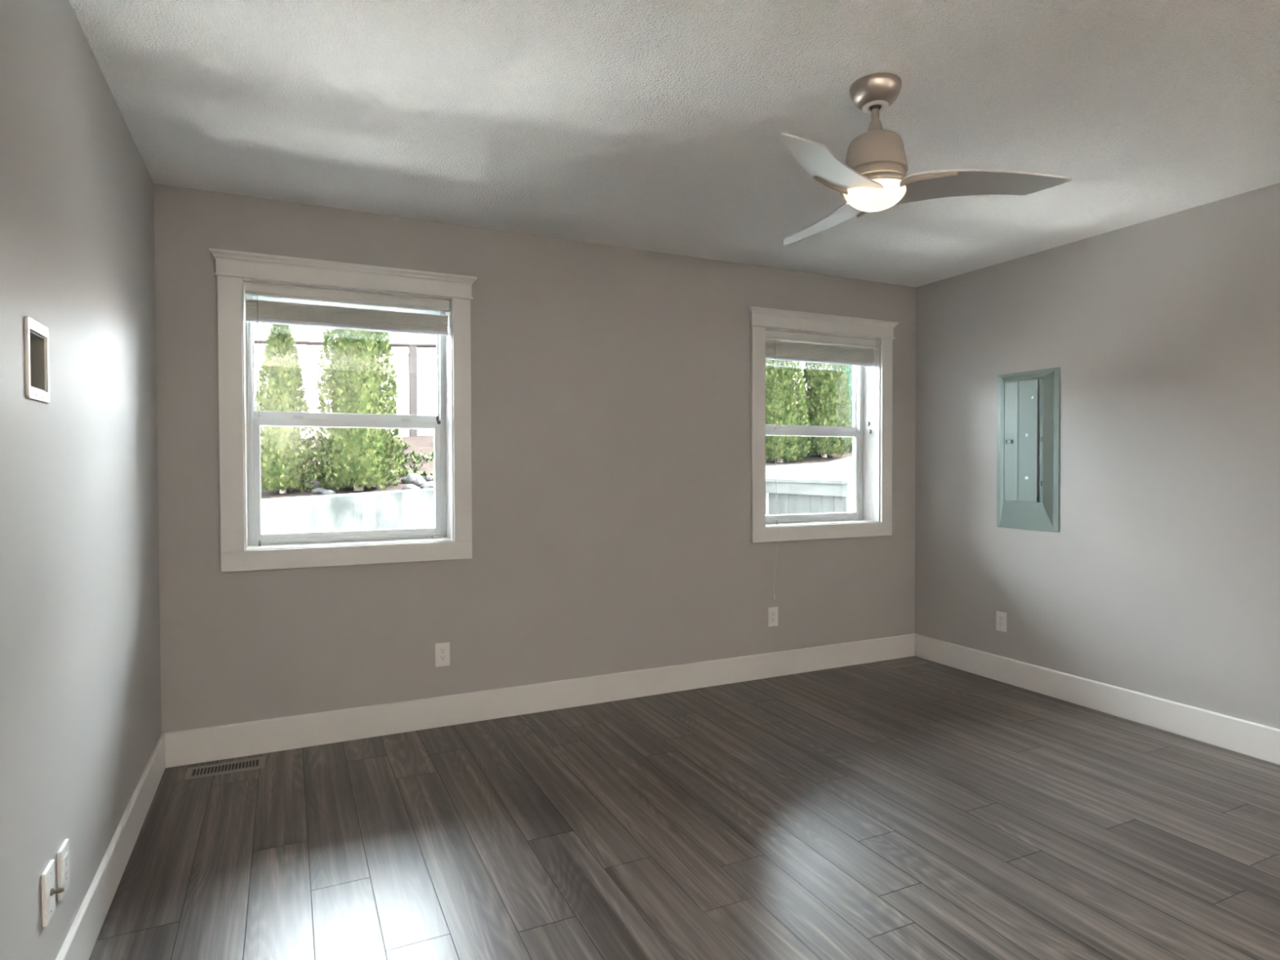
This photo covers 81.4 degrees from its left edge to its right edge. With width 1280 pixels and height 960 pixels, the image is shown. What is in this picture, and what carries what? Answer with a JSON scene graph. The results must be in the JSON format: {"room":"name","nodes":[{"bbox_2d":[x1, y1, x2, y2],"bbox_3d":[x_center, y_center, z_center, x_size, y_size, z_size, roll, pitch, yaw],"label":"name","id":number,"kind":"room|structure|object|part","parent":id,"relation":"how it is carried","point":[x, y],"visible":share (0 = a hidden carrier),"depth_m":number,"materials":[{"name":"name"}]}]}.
{"room":"empty room","nodes":[
{"label":"empty room","id":0,"kind":"room"},
{"bbox_2d":[0,0,161,959],"bbox_3d":[-0.910,0.031,0.535,0.220,2.440,5.600,-1,1,-25],"label":"wall","id":1,"kind":"structure","parent":0,"point":[81,723],"depth_m":1.84,"materials":[{"name":"grey paint"}]},
{"bbox_2d":[24,315,49,403],"bbox_3d":[-1.327,-0.255,1.587,0.077,0.170,0.148,-1,1,-25],"label":"recessed wall box","id":2,"kind":"object","parent":1,"relation":"attached to","point":[37,377],"visible":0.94,"depth_m":1.64,"materials":[{"name":"white plastic"}]},
{"bbox_2d":[40,859,64,927],"bbox_3d":[-1.284,0.903,1.634,0.032,0.115,0.070,-1,1,-25],"label":"cable jack plate","id":3,"kind":"object","parent":1,"relation":"attached to","point":[49,891],"visible":1,"depth_m":1.62,"materials":[{"name":"white plastic"}]},
{"bbox_3d":[-1.294,0.903,1.629,0.008,0.115,0.070,-1,1,-25],"label":"plate","id":4,"kind":"part","parent":3,"relation":"part of","materials":[{"name":"white plastic"}]},
{"bbox_2d":[57,839,69,902],"bbox_3d":[-1.345,0.909,1.738,0.010,0.115,0.070,-1,1,-25],"label":"wall outlet","id":5,"kind":"object","parent":1,"relation":"attached to","point":[63,854],"visible":1,"depth_m":1.72,"materials":[{"name":"white plastic"}]},
{"bbox_2d":[63,852,68,886],"bbox_3d":[-1.343,0.909,1.739,0.005,0.067,0.034,-1,1,-25],"label":"receptacle","id":6,"kind":"object","parent":5,"relation":"attached to","point":[65,854],"depth_m":1.74,"materials":[{"name":"grey plastic"}]},
{"bbox_2d":[55,733,165,959],"bbox_3d":[-0.798,1.177,0.599,0.015,0.146,5.585,-1,1,-25],"label":"baseboard","id":7,"kind":"structure","parent":1,"relation":"attached to","point":[80,940],"depth_m":2.18,"materials":[{"name":"white paint"}]},
{"bbox_2d":[153,183,915,733],"bbox_3d":[-0.142,-0.033,4.123,4.692,2.440,0.220,-1,1,-25],"label":"wall","id":8,"kind":"structure","parent":0,"point":[611,385],"depth_m":3.83,"materials":[{"name":"grey paint"}]},
{"bbox_2d":[208,248,477,572],"bbox_3d":[-1.360,-0.298,3.515,1.134,1.375,0.268,-1,1,-25],"label":"window","id":9,"kind":"structure","parent":8,"relation":"in","point":[238,453],"depth_m":3.45,"materials":[{"name":"white paint"}]},
{"bbox_3d":[-1.317,-0.914,3.410,1.102,0.072,0.030,-1,1,-25],"label":"head casing","id":10,"kind":"part","parent":9,"relation":"part of","materials":[{"name":"white paint"}]},
{"bbox_3d":[-1.407,-0.556,3.614,0.840,0.590,0.027,-1,1,-25],"label":"sash","id":11,"kind":"part","parent":9,"relation":"part of","materials":[{"name":"white plastic"}]},
{"bbox_3d":[-1.399,-0.291,3.603,0.900,1.180,0.075,-1,1,-25],"label":"frame","id":12,"kind":"part","parent":9,"relation":"part of","materials":[{"name":"white plastic"}]},
{"bbox_2d":[244,280,449,546],"bbox_3d":[-1.339,-0.293,3.477,0.884,1.162,0.074,-1,1,-25],"label":"window blind","id":13,"kind":"object","parent":9,"relation":"attached to","point":[258,311],"visible":1,"depth_m":3.43,"materials":[{"name":"white"}]},
{"bbox_3d":[-1.683,-0.544,3.283,0.003,0.540,0.009,-1,1,-33],"label":"tilt cord","id":14,"kind":"part","parent":13,"relation":"part of","materials":[{"name":"white fabric"}]},
{"bbox_3d":[-1.679,-0.002,3.287,0.002,0.545,0.008,-1,1,-25],"label":"pull cord","id":15,"kind":"part","parent":13,"relation":"part of","materials":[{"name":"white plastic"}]},
{"bbox_3d":[-1.617,-0.769,3.317,0.016,0.117,0.003,-1,1,-25],"label":"ladder cord","id":16,"kind":"part","parent":13,"relation":"part of","materials":[{"name":"white fabric"}]},
{"bbox_3d":[-1.345,-0.714,3.479,0.878,0.016,0.052,-1,1,-25],"label":"rail","id":17,"kind":"part","parent":13,"relation":"part of","materials":[{"name":"grey plastic"}]},
{"bbox_3d":[-1.390,-0.001,3.592,0.840,0.576,0.037,-1,1,-25],"label":"sash","id":18,"kind":"part","parent":9,"relation":"part of","materials":[{"name":"white plastic"}]},
{"bbox_3d":[-1.350,0.299,3.515,0.892,0.004,0.150,-1,1,-25],"label":"sill","id":19,"kind":"part","parent":9,"relation":"part of","materials":[{"name":"white paint"}]},
{"bbox_2d":[435,641,449,666],"bbox_3d":[-0.960,0.849,3.622,0.070,0.115,0.007,-1,1,-25],"label":"wall outlet","id":20,"kind":"object","parent":8,"relation":"attached to","point":[442,649],"visible":1,"depth_m":3.62,"materials":[{"name":"white plastic"}]},
{"bbox_2d":[439,647,446,662],"bbox_3d":[-0.959,0.849,3.619,0.034,0.067,0.002,-1,1,-25],"label":"receptacle","id":21,"kind":"object","parent":20,"relation":"attached to","point":[442,651],"depth_m":3.62,"materials":[{"name":"grey plastic"}]},
{"bbox_2d":[161,633,915,768],"bbox_3d":[-0.088,1.115,4.037,4.252,0.146,0.015,-1,1,-25],"label":"baseboard","id":22,"kind":"structure","parent":8,"relation":"attached to","point":[197,745],"depth_m":3.73,"materials":[{"name":"white paint"}]},
{"bbox_2d":[768,606,777,626],"bbox_3d":[0.797,0.818,4.457,0.070,0.115,0.007,-1,1,-25],"label":"wall outlet","id":23,"kind":"object","parent":8,"relation":"attached to","point":[772,611],"visible":1,"depth_m":4.45,"materials":[{"name":"white plastic"}]},
{"bbox_2d":[771,611,775,622],"bbox_3d":[0.798,0.819,4.455,0.034,0.067,0.002,-1,1,-25],"label":"receptacle","id":24,"kind":"object","parent":23,"relation":"attached to","point":[773,613],"depth_m":4.45,"materials":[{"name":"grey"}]},
{"bbox_2d":[746,306,898,542],"bbox_3d":[1.099,-0.325,4.685,1.134,1.375,0.268,-1,1,-25],"label":"window","id":25,"kind":"structure","parent":8,"relation":"in","point":[871,430],"depth_m":4.75,"materials":[{"name":"white paint"}]},
{"bbox_3d":[1.053,-0.583,4.784,0.840,0.590,0.027,-1,1,-25],"label":"sash","id":26,"kind":"part","parent":25,"relation":"part of","materials":[{"name":"white plastic"}]},
{"bbox_3d":[1.069,-0.028,4.762,0.840,0.576,0.037,-1,1,-25],"label":"sash","id":27,"kind":"part","parent":25,"relation":"part of","materials":[{"name":"white plastic"}]},
{"bbox_3d":[1.061,-0.318,4.774,0.900,1.180,0.075,-1,1,-25],"label":"frame","id":28,"kind":"part","parent":25,"relation":"part of","materials":[{"name":"white plastic"}]},
{"bbox_2d":[765,328,878,599],"bbox_3d":[1.129,-0.096,4.635,0.884,1.609,0.110,-1,1,-25],"label":"window blind","id":29,"kind":"object","parent":25,"relation":"attached to","point":[776,349],"visible":0.82,"depth_m":4.62,"materials":[{"name":"white"}]},
{"bbox_3d":[0.810,-0.572,4.469,0.003,0.540,0.009,-1,1,-33],"label":"tilt cord","id":30,"kind":"part","parent":29,"relation":"part of","materials":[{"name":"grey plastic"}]},
{"bbox_3d":[0.819,0.191,4.455,0.030,0.985,0.044,0,1,21],"label":"pull cord","id":31,"kind":"part","parent":29,"relation":"part of","materials":[{"name":"white fabric"}]},
{"bbox_3d":[1.115,-0.741,4.649,0.878,0.016,0.052,-1,1,-25],"label":"rail","id":32,"kind":"part","parent":29,"relation":"part of","materials":[{"name":"grey plastic"}]},
{"bbox_3d":[1.142,-0.941,4.580,1.102,0.072,0.030,-1,1,-25],"label":"head casing","id":33,"kind":"part","parent":25,"relation":"part of","materials":[{"name":"white paint"}]},
{"bbox_3d":[1.109,0.272,4.685,0.892,0.004,0.150,-1,1,-25],"label":"sill","id":34,"kind":"part","parent":25,"relation":"part of","materials":[{"name":"white paint"}]},
{"bbox_2d":[68,0,1279,287],"bbox_3d":[1.105,-1.286,1.474,4.692,0.150,6.040,-1,1,-25],"label":"ceiling","id":35,"kind":"structure","parent":0,"point":[657,126],"depth_m":2.45,"materials":[{"name":"paint"}]},
{"bbox_2d":[780,72,1072,245],"bbox_3d":[0.654,-1.034,2.399,0.963,0.382,0.893,-1,1,-25],"label":"ceiling fan","id":36,"kind":"object","parent":35,"relation":"hanging from","point":[873,178],"visible":1,"depth_m":2.24,"materials":[{"name":"silver metal"}]},
{"bbox_3d":[0.646,-0.898,2.621,0.160,0.038,0.489,-1,1,-20],"label":"blade","id":37,"kind":"part","parent":36,"relation":"part of","materials":[{"name":"silver metal"}]},
{"bbox_3d":[0.579,-0.894,2.267,0.167,0.022,0.028,-1,1,-35],"label":"blade arm","id":38,"kind":"part","parent":36,"relation":"part of","materials":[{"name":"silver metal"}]},
{"bbox_3d":[0.512,-0.889,2.092,0.160,0.038,0.489,1,1,40],"label":"blade","id":39,"kind":"part","parent":36,"relation":"part of","materials":[{"name":"silver metal"}]},
{"bbox_3d":[0.764,-0.898,2.475,0.028,0.022,0.167,0,1,-5],"label":"blade arm","id":40,"kind":"part","parent":36,"relation":"part of","materials":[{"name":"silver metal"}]},
{"bbox_3d":[0.852,-0.893,2.211,0.167,0.022,0.028,0,1,25],"label":"blade arm","id":41,"kind":"part","parent":36,"relation":"part of","materials":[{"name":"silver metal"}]},
{"bbox_3d":[1.038,-0.893,2.240,0.489,0.038,0.160,0,1,10],"label":"blade","id":42,"kind":"part","parent":36,"relation":"part of","materials":[{"name":"silver metal"}]},
{"bbox_2d":[88,656,1279,959],"bbox_3d":[1.108,1.328,1.528,4.692,0.200,6.060,-1,1,-25],"label":"floor","id":43,"kind":"structure","parent":0,"point":[873,811],"depth_m":2.53,"materials":[{"name":"grey wood"}]},
{"bbox_2d":[184,756,265,780],"bbox_3d":[-1.735,1.206,3.123,0.290,0.005,0.128,-1,1,-25],"label":"floor vent","id":44,"kind":"object","parent":43,"relation":"in","point":[195,772],"visible":1,"depth_m":3.12,"materials":[{"name":"grey metal"}]},
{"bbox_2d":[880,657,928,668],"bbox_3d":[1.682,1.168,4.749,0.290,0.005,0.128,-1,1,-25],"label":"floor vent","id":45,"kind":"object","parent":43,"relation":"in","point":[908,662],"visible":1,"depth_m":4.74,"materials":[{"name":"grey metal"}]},
{"bbox_2d":[915,182,1279,728],"bbox_3d":[3.128,-0.014,2.456,0.220,2.440,5.600,-1,1,-25],"label":"wall","id":46,"kind":"structure","parent":0,"point":[1159,577],"depth_m":3.69,"materials":[{"name":"grey paint"}]},
{"bbox_2d":[995,610,1006,632],"bbox_3d":[2.110,0.827,4.349,0.007,0.115,0.070,-1,1,-25],"label":"wall outlet","id":47,"kind":"object","parent":46,"relation":"attached to","point":[1001,617],"visible":1,"depth_m":4.35,"materials":[{"name":"white plastic"}]},
{"bbox_2d":[998,615,1003,627],"bbox_3d":[2.108,0.827,4.348,0.002,0.067,0.034,-1,1,-25],"label":"receptacle","id":48,"kind":"object","parent":47,"relation":"attached to","point":[1000,617],"depth_m":4.35,"materials":[{"name":"grey plastic"}]},
{"bbox_2d":[996,367,1059,532],"bbox_3d":[2.163,-0.166,4.184,0.034,0.890,0.388,-1,1,-25],"label":"breaker panel","id":49,"kind":"object","parent":46,"relation":"attached to","point":[1028,428],"visible":1,"depth_m":4.15,"materials":[{"name":"grey metal"}]},
{"bbox_3d":[2.146,-0.219,4.198,0.010,0.676,0.206,-1,1,-25],"label":"door","id":50,"kind":"part","parent":49,"relation":"part of","materials":[{"name":"grey metal"}]},
{"bbox_2d":[915,634,1279,764],"bbox_3d":[3.028,1.134,2.419,0.015,0.146,5.585,-1,1,-25],"label":"baseboard","id":51,"kind":"structure","parent":46,"relation":"attached to","point":[1248,738],"depth_m":3.73,"materials":[{"name":"white paint"}]},
{"label":"outside","id":52,"kind":"structure","parent":0,"visible":0},
{"bbox_2d":[261,435,852,498],"bbox_3d":[-1.450,-0.276,8.902,24.000,1.747,4.420,-1,1,-25],"label":"bank","id":53,"kind":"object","parent":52,"point":[424,442],"visible":0.05,"depth_m":7.64,"materials":[{"name":"brown soil"}]},
{"bbox_2d":[254,324,315,493],"bbox_3d":[-2.948,-0.591,6.138,0.533,1.596,0.530,-1,1,-25],"label":"thuja","id":54,"kind":"object","parent":53,"relation":"on","point":[282,464],"visible":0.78,"depth_m":6.04,"materials":[{"name":"green plant"}]},
{"bbox_2d":[311,488,325,493],"bbox_3d":[-2.667,0.095,6.188,0.120,0.062,0.088,-1,1,-25],"label":"rock","id":55,"kind":"object","parent":53,"relation":"on","point":[316,490],"visible":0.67,"depth_m":6.16,"materials":[{"name":"stone"}]},
{"bbox_2d":[320,489,336,494],"bbox_3d":[-2.553,0.108,6.109,0.114,0.063,0.108,-1,1,-25],"label":"rock","id":56,"kind":"object","parent":53,"relation":"on","point":[324,491],"visible":0.69,"depth_m":6.07,"materials":[{"name":"stone"}]},
{"bbox_2d":[311,328,407,490],"bbox_3d":[-2.446,-0.793,6.411,0.760,1.964,0.793,0,1,15],"label":"thuja","id":57,"kind":"object","parent":53,"relation":"on","point":[358,457],"visible":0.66,"depth_m":6.24,"materials":[{"name":"green plant"}]},
{"bbox_2d":[301,441,434,479],"bbox_3d":[-1.022,-0.360,8.611,9.602,0.902,2.510,-1,1,-25],"label":"ground cover","id":58,"kind":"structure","parent":53,"relation":"on","point":[412,455],"depth_m":7.65,"materials":[{"name":"green plant"}]},
{"bbox_2d":[401,484,419,489],"bbox_3d":[-1.973,0.076,6.398,0.119,0.082,0.120,0,1,33],"label":"rock","id":59,"kind":"object","parent":53,"relation":"on","point":[408,486],"visible":0.6,"depth_m":6.36,"materials":[{"name":"stone"}]},
{"bbox_2d":[400,472,423,483],"bbox_3d":[-2.064,-0.005,6.741,0.161,0.117,0.172,0,1,27],"label":"rock","id":60,"kind":"object","parent":53,"relation":"on","point":[410,477],"visible":0.66,"depth_m":6.69,"materials":[{"name":"stone"}]},
{"bbox_2d":[412,477,426,486],"bbox_3d":[-1.952,0.028,6.596,0.115,0.096,0.141,-1,1,-25],"label":"rock","id":61,"kind":"object","parent":53,"relation":"on","point":[418,482],"visible":0.52,"depth_m":6.55,"materials":[{"name":"stone"}]},
{"bbox_2d":[420,480,434,488],"bbox_3d":[-1.819,0.054,6.480,0.159,0.095,0.147,0,1,-4],"label":"rock","id":62,"kind":"object","parent":53,"relation":"on","point":[430,484],"visible":0.44,"depth_m":6.42,"materials":[{"name":"stone"}]},
{"bbox_2d":[424,475,433,481],"bbox_3d":[-1.932,-0.009,6.840,0.108,0.069,0.125,-1,1,-25],"label":"rock","id":63,"kind":"object","parent":53,"relation":"on","point":[428,477],"visible":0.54,"depth_m":6.79,"materials":[{"name":"stone"}]},
{"bbox_2d":[253,339,810,439],"bbox_3d":[-1.819,-1.089,9.815,22.134,2.279,0.150,-1,1,-25],"label":"fence","id":64,"kind":"object","parent":53,"relation":"on","point":[416,369],"visible":0.04,"depth_m":9.27,"materials":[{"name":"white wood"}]},
{"bbox_3d":[-1.881,-1.657,9.777,22.000,0.991,0.030,-1,1,-25],"label":"rail","id":65,"kind":"part","parent":64,"relation":"part of","materials":[{"name":"brown wood"}]},
{"bbox_3d":[-2.833,-1.060,9.300,0.090,1.214,0.090,-1,1,-25],"label":"post","id":66,"kind":"part","parent":64,"relation":"part of","materials":[{"name":"brown wood"}]},
{"bbox_2d":[765,359,812,462],"bbox_3d":[1.575,-0.913,8.420,0.690,1.628,0.687,-1,1,-25],"label":"thuja","id":67,"kind":"object","parent":53,"relation":"on","point":[788,409],"visible":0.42,"depth_m":8.23,"materials":[{"name":"green plant"}]},
{"bbox_2d":[798,362,852,457],"bbox_3d":[2.139,-0.951,8.678,0.685,1.565,0.680,-1,1,-25],"label":"thuja","id":68,"kind":"object","parent":53,"relation":"on","point":[827,401],"visible":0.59,"depth_m":8.50,"materials":[{"name":"green plant"}]},
{"bbox_2d":[837,364,853,446],"bbox_3d":[2.763,-1.189,9.461,0.863,1.781,0.837,-1,1,-25],"label":"thuja","id":69,"kind":"object","parent":53,"relation":"on","point":[849,369],"visible":0.02,"depth_m":9.27,"materials":[{"name":"green plant"}]},
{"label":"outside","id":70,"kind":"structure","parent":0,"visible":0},
{"bbox_3d":[-0.814,1.434,5.277,28.000,0.170,2.360,-1,1,-25],"label":"ground","id":71,"kind":"structure","parent":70,"visible":0},
{"bbox_2d":[261,456,852,533],"bbox_3d":[-0.464,0.376,6.845,24.000,2.130,0.200,-1,1,-25],"label":"wall","id":72,"kind":"structure","parent":71,"relation":"on","point":[411,508],"depth_m":5.93,"materials":[{"name":"concrete"}]},
{"bbox_2d":[765,459,852,515],"bbox_3d":[1.587,0.563,6.949,0.110,1.500,1.360,-1,1,-25],"label":"wooden fence","id":73,"kind":"object","parent":71,"relation":"on","point":[793,496],"visible":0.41,"depth_m":6.93,"materials":[{"name":"grey wood"}]},
{"bbox_3d":[1.546,0.083,6.988,0.039,0.107,1.240,-1,1,-25],"label":"rail","id":74,"kind":"part","parent":73,"relation":"part of","materials":[{"name":"white wood"}]},
{"bbox_3d":[1.858,0.572,6.380,0.110,1.500,0.100,-1,1,-25],"label":"post","id":75,"kind":"part","parent":73,"relation":"part of","materials":[{"name":"white wood"}]}
]}

